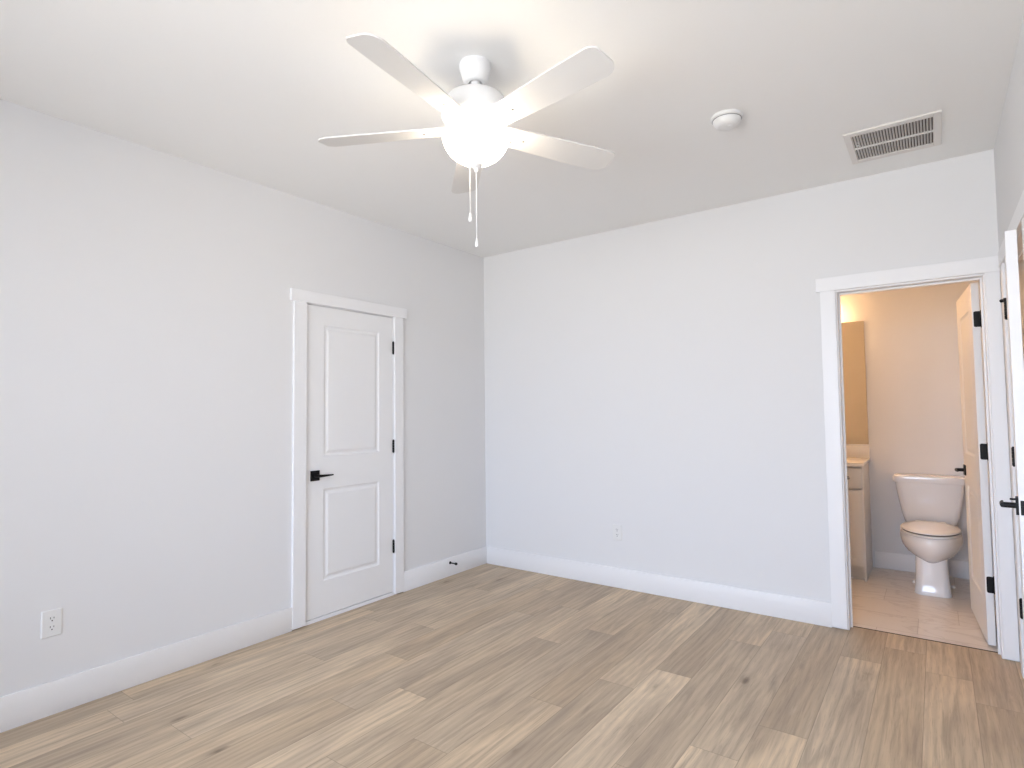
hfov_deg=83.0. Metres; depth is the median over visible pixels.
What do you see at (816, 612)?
baseboard
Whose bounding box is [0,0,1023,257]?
ceiling
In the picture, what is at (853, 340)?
wall mirror
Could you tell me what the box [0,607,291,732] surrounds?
baseboard
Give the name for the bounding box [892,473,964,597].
toilet
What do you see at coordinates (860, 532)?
vanity cabinet
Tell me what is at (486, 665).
floor
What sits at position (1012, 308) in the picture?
door
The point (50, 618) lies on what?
socket
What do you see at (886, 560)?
baseboard
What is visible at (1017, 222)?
door frame
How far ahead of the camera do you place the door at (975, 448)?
3.37 m
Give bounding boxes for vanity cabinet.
[847,463,872,581]
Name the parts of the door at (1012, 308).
lever, lever handle, latch plate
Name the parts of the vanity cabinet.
drawer, door, panel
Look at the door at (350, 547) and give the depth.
3.96 m
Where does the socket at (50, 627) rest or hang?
attached to the wall outlet at (51, 620)
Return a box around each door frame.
[290,288,406,629]
[815,256,1019,660]
[998,190,1023,678]
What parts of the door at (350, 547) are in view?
lever handle, lever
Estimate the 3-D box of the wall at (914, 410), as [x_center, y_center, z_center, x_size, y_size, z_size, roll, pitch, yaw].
[2.862,0.178,5.081,2.232,2.728,0.100,-3,-3,36]
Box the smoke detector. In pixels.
[710,109,742,130]
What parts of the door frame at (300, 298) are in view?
casing, head casing, casing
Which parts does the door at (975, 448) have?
lever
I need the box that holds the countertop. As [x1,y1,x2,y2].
[846,445,869,466]
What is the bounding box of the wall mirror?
[841,321,868,443]
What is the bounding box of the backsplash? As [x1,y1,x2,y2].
[846,445,869,457]
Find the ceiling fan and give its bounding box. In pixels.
[318,33,614,246]
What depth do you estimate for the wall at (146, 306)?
3.04 m
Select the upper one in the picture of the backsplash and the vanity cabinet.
the backsplash
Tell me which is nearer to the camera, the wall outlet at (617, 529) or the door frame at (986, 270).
the door frame at (986, 270)
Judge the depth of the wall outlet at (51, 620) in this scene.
2.61 m
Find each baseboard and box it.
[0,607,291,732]
[403,546,486,591]
[487,546,831,627]
[875,551,993,578]
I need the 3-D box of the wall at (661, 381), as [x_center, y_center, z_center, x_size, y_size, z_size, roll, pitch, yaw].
[1.230,0.154,4.181,3.802,2.728,0.120,-3,-3,36]
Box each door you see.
[306,304,394,620]
[955,283,995,645]
[999,230,1023,625]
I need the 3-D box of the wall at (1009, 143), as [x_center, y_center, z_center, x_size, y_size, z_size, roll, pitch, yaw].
[0.933,-0.008,0.660,0.120,2.728,5.920,-3,-3,36]
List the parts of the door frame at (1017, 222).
head casing, casing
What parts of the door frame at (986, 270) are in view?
casing, head casing, casing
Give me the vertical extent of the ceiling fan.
0.743 m
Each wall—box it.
[0,99,485,696]
[484,149,1019,661]
[840,280,993,566]
[994,16,1023,662]
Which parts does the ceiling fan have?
blade, blade, blade, lamp shade, pull chain, blade, blade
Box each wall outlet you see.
[40,607,62,638]
[613,524,621,540]
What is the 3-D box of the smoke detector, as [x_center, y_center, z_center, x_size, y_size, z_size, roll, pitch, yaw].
[1.024,-1.248,2.761,0.147,0.056,0.147,-3,-3,36]
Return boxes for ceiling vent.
[843,110,941,164]
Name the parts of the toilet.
tank lid, tank, seat, seat lid, bowl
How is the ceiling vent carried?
in the ceiling
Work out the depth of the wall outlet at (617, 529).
4.38 m
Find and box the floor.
[0,563,1023,767]
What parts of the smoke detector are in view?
plate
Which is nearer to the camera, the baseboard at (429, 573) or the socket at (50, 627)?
the socket at (50, 627)
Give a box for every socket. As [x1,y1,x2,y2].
[47,615,56,622]
[47,624,56,631]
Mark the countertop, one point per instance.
(857, 455)
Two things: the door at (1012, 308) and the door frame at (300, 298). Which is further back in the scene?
the door frame at (300, 298)

